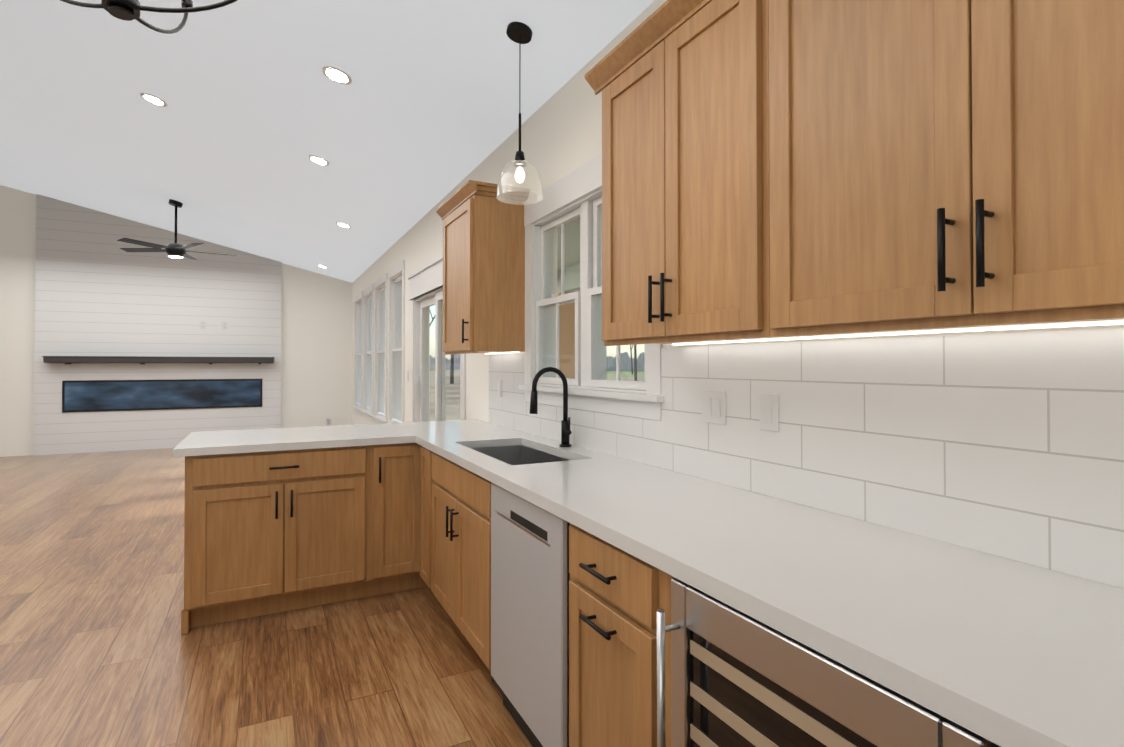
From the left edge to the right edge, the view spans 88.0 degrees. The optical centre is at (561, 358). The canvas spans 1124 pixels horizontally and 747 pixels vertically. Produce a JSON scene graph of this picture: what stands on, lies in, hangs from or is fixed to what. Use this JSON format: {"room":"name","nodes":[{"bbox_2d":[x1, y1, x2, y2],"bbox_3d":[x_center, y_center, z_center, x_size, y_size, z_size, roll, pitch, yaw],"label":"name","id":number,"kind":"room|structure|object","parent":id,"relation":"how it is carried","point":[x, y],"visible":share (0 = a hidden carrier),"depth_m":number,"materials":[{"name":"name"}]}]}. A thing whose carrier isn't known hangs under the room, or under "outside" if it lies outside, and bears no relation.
{"room":"kitchen and living room","nodes":[
{"label":"kitchen and living room","id":0,"kind":"room"},
{"bbox_2d":[34,194,281,455],"bbox_3d":[-6.235,-0.484,9.223,3.220,3.817,0.098,0,-1,-27],"label":"wall","id":1,"kind":"structure","parent":0,"point":[99,291],"depth_m":9.01,"materials":[{"name":"white wood"}]},
{"bbox_2d":[42,356,274,363],"bbox_3d":[-6.147,0.038,9.088,2.980,0.120,0.208,0,-1,-27],"label":"mantel shelf","id":2,"kind":"object","parent":1,"relation":"attached to","point":[104,359],"visible":1,"depth_m":8.91,"materials":[{"name":"grey wood"}]},
{"bbox_2d":[62,379,261,412],"bbox_3d":[-6.191,0.574,9.168,2.620,0.470,0.016,0,-1,-27],"label":"fireplace insert","id":3,"kind":"object","parent":1,"relation":"attached to","point":[101,395],"visible":1,"depth_m":9.10,"materials":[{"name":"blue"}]},
{"bbox_2d":[200,321,205,328],"bbox_3d":[-5.787,-0.534,9.390,0.080,0.120,0.009,0,-1,-27],"label":"outlet","id":4,"kind":"object","parent":1,"relation":"attached to","point":[202,324],"visible":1,"depth_m":9.39,"materials":[{"name":"white plastic"}]},
{"bbox_2d":[222,322,227,328],"bbox_3d":[-5.515,-0.532,9.528,0.080,0.120,0.009,0,-1,-27],"label":"outlet","id":5,"kind":"object","parent":1,"relation":"attached to","point":[224,325],"visible":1,"depth_m":9.53,"materials":[{"name":"white plastic"}]},
{"bbox_2d":[0,185,351,456],"bbox_3d":[-7.114,-0.853,8.926,7.380,4.547,0.160,0,-1,-27],"label":"wall","id":6,"kind":"structure","parent":0,"point":[316,349],"depth_m":10.03,"materials":[{"name":"white paint"}]},
{"bbox_2d":[326,418,330,424],"bbox_3d":[-4.135,1.127,10.326,0.080,0.120,0.009,0,-1,-27],"label":"outlet","id":7,"kind":"object","parent":6,"relation":"attached to","point":[328,421],"visible":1,"depth_m":10.32,"materials":[{"name":"white plastic"}]},
{"bbox_2d":[0,448,532,746],"bbox_3d":[-4.202,1.387,3.145,7.740,0.060,13.060,0,-1,-27],"label":"floor","id":8,"kind":"structure","parent":0,"point":[97,649],"depth_m":2.69,"materials":[{"name":"brown wood"}]},
{"bbox_2d":[181,445,380,634],"bbox_3d":[-1.593,0.922,3.352,0.913,0.876,0.697,0,-1,-27],"label":"base cabinet","id":9,"kind":"object","parent":8,"relation":"on","point":[268,532],"depth_m":3.03,"materials":[{"name":"brown wood"}]},
{"bbox_2d":[381,443,427,594],"bbox_3d":[-1.107,0.924,3.600,0.360,0.876,0.697,0,-1,-27],"label":"base cabinet","id":10,"kind":"object","parent":8,"relation":"on","point":[400,463],"depth_m":3.32,"materials":[{"name":"brown wood"}]},
{"bbox_2d":[173,423,408,456],"bbox_3d":[-1.550,0.465,3.425,1.140,0.038,0.810,0,-1,-27],"label":"countertop","id":11,"kind":"structure","parent":10,"relation":"on","point":[293,438],"depth_m":3.22,"materials":[{"name":"white stone"}]},
{"bbox_2d":[420,447,491,598],"bbox_3d":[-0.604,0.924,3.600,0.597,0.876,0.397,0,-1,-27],"label":"base cabinet","id":12,"kind":"object","parent":8,"relation":"on","point":[455,501],"depth_m":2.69,"materials":[{"name":"brown wood"}]},
{"bbox_2d":[473,427,484,430],"bbox_3d":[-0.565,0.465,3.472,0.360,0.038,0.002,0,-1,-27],"label":"countertop","id":13,"kind":"structure","parent":12,"relation":"on","point":[474,428],"depth_m":3.69,"materials":[{"name":"white stone"}]},
{"bbox_2d":[393,419,1123,746],"bbox_3d":[0.117,0.450,2.128,0.653,0.038,4.635,0,-1,-27],"label":"countertop","id":14,"kind":"structure","parent":12,"relation":"on","point":[999,651],"depth_m":1.07,"materials":[{"name":"white stone"}]},
{"bbox_2d":[471,445,569,464],"bbox_3d":[-0.215,0.575,2.797,0.388,0.196,0.808,0,-1,-27],"label":"undermount sink","id":15,"kind":"object","parent":14,"relation":"in","point":[516,454],"visible":0.06,"depth_m":3.17,"materials":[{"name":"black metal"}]},
{"bbox_2d":[529,367,571,446],"bbox_3d":[-0.048,0.241,2.843,0.224,0.396,0.096,0,-1,-27],"label":"faucet","id":16,"kind":"object","parent":14,"relation":"on","point":[566,432],"visible":1,"depth_m":2.87,"materials":[{"name":"black metal"}]},
{"bbox_2d":[491,483,569,746],"bbox_3d":[0.111,0.909,2.106,0.564,0.872,0.612,0,-1,-27],"label":"dishwasher","id":17,"kind":"object","parent":8,"relation":"on","point":[530,576],"visible":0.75,"depth_m":1.91,"materials":[{"name":"silver metal"}]},
{"bbox_2d":[657,578,1000,746],"bbox_3d":[0.599,0.899,1.084,0.624,0.870,0.616,0,-1,-27],"label":"wine cooler","id":18,"kind":"object","parent":8,"relation":"on","point":[739,678],"visible":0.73,"depth_m":1.02,"materials":[{"name":"silver metal"}]},
{"bbox_2d":[0,0,654,282],"bbox_3d":[-4.194,-2.351,3.214,7.700,1.891,13.020,0,-1,-27],"label":"ceiling","id":19,"kind":"structure","parent":0,"point":[412,124],"depth_m":4.09,"materials":[{"name":"grey paint"}]},
{"bbox_2d":[60,0,237,33],"bbox_3d":[-1.154,-1.391,1.571,0.644,0.944,0.663,0,-1,-27],"label":"chandelier","id":20,"kind":"object","parent":19,"relation":"hanging from","point":[127,10],"visible":1,"depth_m":1.59,"materials":[{"name":"black metal"}]},
{"bbox_2d":[140,93,166,106],"bbox_3d":[-3.040,-1.923,4.336,0.166,0.042,0.170,0,-1,-27],"label":"recessed light","id":21,"kind":"object","parent":19,"relation":"in","point":[153,99],"visible":1,"depth_m":4.33,"materials":[{"name":"white plastic"}]},
{"bbox_2d":[117,199,236,259],"bbox_3d":[-4.798,-1.612,7.287,1.274,0.707,1.281,0,-1,-27],"label":"ceiling fan","id":22,"kind":"object","parent":19,"relation":"hanging from","point":[175,250],"visible":1,"depth_m":7.20,"materials":[{"name":"black metal"}]},
{"bbox_2d":[308,155,328,165],"bbox_3d":[-2.038,-1.654,4.878,0.166,0.042,0.170,0,-1,-27],"label":"recessed light","id":23,"kind":"object","parent":19,"relation":"in","point":[318,160],"visible":1,"depth_m":4.87,"materials":[{"name":"white plastic"}]},
{"bbox_2d":[322,66,351,84],"bbox_3d":[-1.334,-1.675,3.452,0.166,0.042,0.170,0,-1,-27],"label":"recessed light","id":24,"kind":"object","parent":19,"relation":"in","point":[337,75],"visible":1,"depth_m":3.44,"materials":[{"name":"white plastic"}]},
{"bbox_2d":[336,222,350,227],"bbox_3d":[-2.531,-1.539,6.747,0.166,0.042,0.170,0,-1,-27],"label":"recessed light","id":25,"kind":"object","parent":19,"relation":"in","point":[343,225],"visible":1,"depth_m":6.73,"materials":[{"name":"white plastic"}]},
{"bbox_2d":[497,22,542,203],"bbox_3d":[-0.196,-1.142,2.713,0.216,0.798,0.216,0,-1,-27],"label":"light","id":26,"kind":"object","parent":19,"relation":"hanging from","point":[520,33],"visible":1,"depth_m":2.69,"materials":[{"name":"clear glass"}]},
{"bbox_2d":[352,0,1123,424],"bbox_3d":[-0.826,-0.034,4.883,0.160,2.820,13.060,0,-1,-27],"label":"wall","id":27,"kind":"structure","parent":0,"point":[560,132],"depth_m":3.49,"materials":[{"name":"white paint"}]},
{"bbox_2d":[352,291,362,415],"bbox_3d":[-3.371,-0.070,9.793,0.174,2.000,0.970,0,-1,-27],"label":"window","id":28,"kind":"structure","parent":27,"relation":"in","point":[357,390],"depth_m":10.10,"materials":[{"name":"white"}]},
{"bbox_2d":[361,283,373,420],"bbox_3d":[-2.896,-0.080,8.863,0.174,2.000,0.970,0,-1,-27],"label":"window","id":29,"kind":"structure","parent":27,"relation":"in","point":[369,352],"depth_m":9.17,"materials":[{"name":"white"}]},
{"bbox_2d":[372,273,387,423],"bbox_3d":[-2.421,-0.090,7.932,0.174,2.000,0.970,0,-1,-27],"label":"window","id":30,"kind":"structure","parent":27,"relation":"in","point":[381,414],"depth_m":8.24,"materials":[{"name":"white"}]},
{"bbox_2d":[385,260,404,422],"bbox_3d":[-1.947,-0.101,7.001,0.174,2.000,0.970,0,-1,-27],"label":"window","id":31,"kind":"structure","parent":27,"relation":"in","point":[396,348],"depth_m":7.31,"materials":[{"name":"white wood"}]},
{"bbox_2d":[407,254,465,421],"bbox_3d":[-1.137,0.247,5.406,0.195,2.270,1.920,0,-1,-27],"label":"door frame","id":32,"kind":"structure","parent":27,"relation":"attached to","point":[427,278],"depth_m":6.07,"materials":[{"name":"white wood"}]},
{"bbox_2d":[416,290,460,421],"bbox_3d":[-1.115,0.389,5.416,0.127,1.986,1.636,0,-1,-27],"label":"sliding patio door","id":33,"kind":"structure","parent":27,"relation":"in","point":[436,300],"depth_m":5.39,"materials":[{"name":"white"}]},
{"bbox_2d":[436,180,529,354],"bbox_3d":[-0.526,-0.515,3.694,0.386,0.979,0.720,0,-1,-27],"label":"upper cabinet","id":34,"kind":"object","parent":27,"relation":"attached to","point":[483,269],"visible":1,"depth_m":3.45,"materials":[{"name":"brown wood"}]},
{"bbox_2d":[518,153,663,420],"bbox_3d":[0.131,-0.346,2.927,0.174,1.200,1.390,0,-1,-27],"label":"window","id":35,"kind":"structure","parent":27,"relation":"in","point":[563,298],"depth_m":2.94,"materials":[{"name":"white wood"}]},
{"bbox_2d":[593,0,778,345],"bbox_3d":[0.477,-0.542,1.770,0.348,0.968,0.840,0,-1,-27],"label":"upper cabinet","id":36,"kind":"object","parent":27,"relation":"attached to","point":[664,88],"depth_m":1.71,"materials":[{"name":"brown wood"}]},
{"bbox_2d":[489,329,1123,588],"bbox_3d":[0.325,0.198,2.434,0.008,0.472,3.665,0,-1,-27],"label":"tile backsplash","id":37,"kind":"structure","parent":27,"relation":"attached to","point":[1010,446],"depth_m":1.39,"materials":[{"name":"white tile"}]},
{"bbox_2d":[497,379,501,396],"bbox_3d":[-0.415,0.200,3.866,0.009,0.115,0.075,0,-1,-27],"label":"outlet","id":38,"kind":"object","parent":37,"relation":"attached to","point":[499,388],"visible":1,"depth_m":3.85,"materials":[{"name":"white plastic"}]},
{"bbox_2d":[702,390,725,424],"bbox_3d":[0.525,0.169,2.022,0.009,0.115,0.120,0,-1,-27],"label":"outlet","id":39,"kind":"object","parent":37,"relation":"attached to","point":[714,406],"visible":1,"depth_m":2.02,"materials":[{"name":"white plastic"}]},
{"bbox_2d":[760,393,778,431],"bbox_3d":[0.638,0.167,1.800,0.009,0.115,0.075,0,-1,-27],"label":"outlet","id":40,"kind":"object","parent":37,"relation":"attached to","point":[769,411],"visible":1,"depth_m":1.79,"materials":[{"name":"white plastic"}]},
{"bbox_2d":[729,0,1123,339],"bbox_3d":[0.840,-0.550,1.058,0.348,0.968,1.069,0,-1,-27],"label":"upper cabinet","id":41,"kind":"object","parent":27,"relation":"attached to","point":[775,170],"depth_m":1.06,"materials":[{"name":"brown wood"}]},
{"label":"outside","id":42,"kind":"structure","parent":0,"visible":0},
{"bbox_2d":[429,370,643,420],"bbox_3d":[97.727,3.124,94.698,257.058,0.300,320.000,0,-1,-27],"label":"ground","id":43,"kind":"structure","parent":42,"point":[448,409],"depth_m":44.92,"materials":[{"name":"green plant"}]},
{"bbox_2d":[450,354,453,383],"bbox_3d":[-10.447,-2.598,58.734,3.309,10.349,4.657,0,-1,-27],"label":"tree","id":44,"kind":"object","parent":43,"relation":"on","point":[452,369],"depth_m":58.40,"materials":[{"name":"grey plant"}]},
{"bbox_2d":[429,352,643,371],"bbox_3d":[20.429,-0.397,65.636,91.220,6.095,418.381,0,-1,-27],"label":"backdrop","id":45,"kind":"object","parent":43,"relation":"on","point":[623,358],"depth_m":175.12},
{"bbox_2d":[630,345,632,372],"bbox_3d":[14.331,-2.817,113.426,4.415,12.016,7.674,0,-1,-27],"label":"tree","id":46,"kind":"object","parent":43,"relation":"on","point":[631,358],"depth_m":113.13,"materials":[{"name":"brown plant"}]},
{"bbox_2d":[634,345,636,380],"bbox_3d":[10.310,-3.508,69.022,3.048,12.402,5.331,0,-1,-27],"label":"tree","id":47,"kind":"object","parent":43,"relation":"on","point":[635,369],"depth_m":69.62,"materials":[{"name":"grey plant"}]},
{"bbox_3d":[-0.163,1.838,5.952,2.008,0.300,10.400,0,-1,-27],"label":"deck","id":48,"kind":"object","parent":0,"visible":0},
{"bbox_2d":[557,217,579,377],"bbox_3d":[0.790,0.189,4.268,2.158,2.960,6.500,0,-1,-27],"label":"porch post","id":49,"kind":"structure","parent":48,"relation":"on","point":[569,355],"depth_m":7.18,"materials":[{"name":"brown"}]}
]}

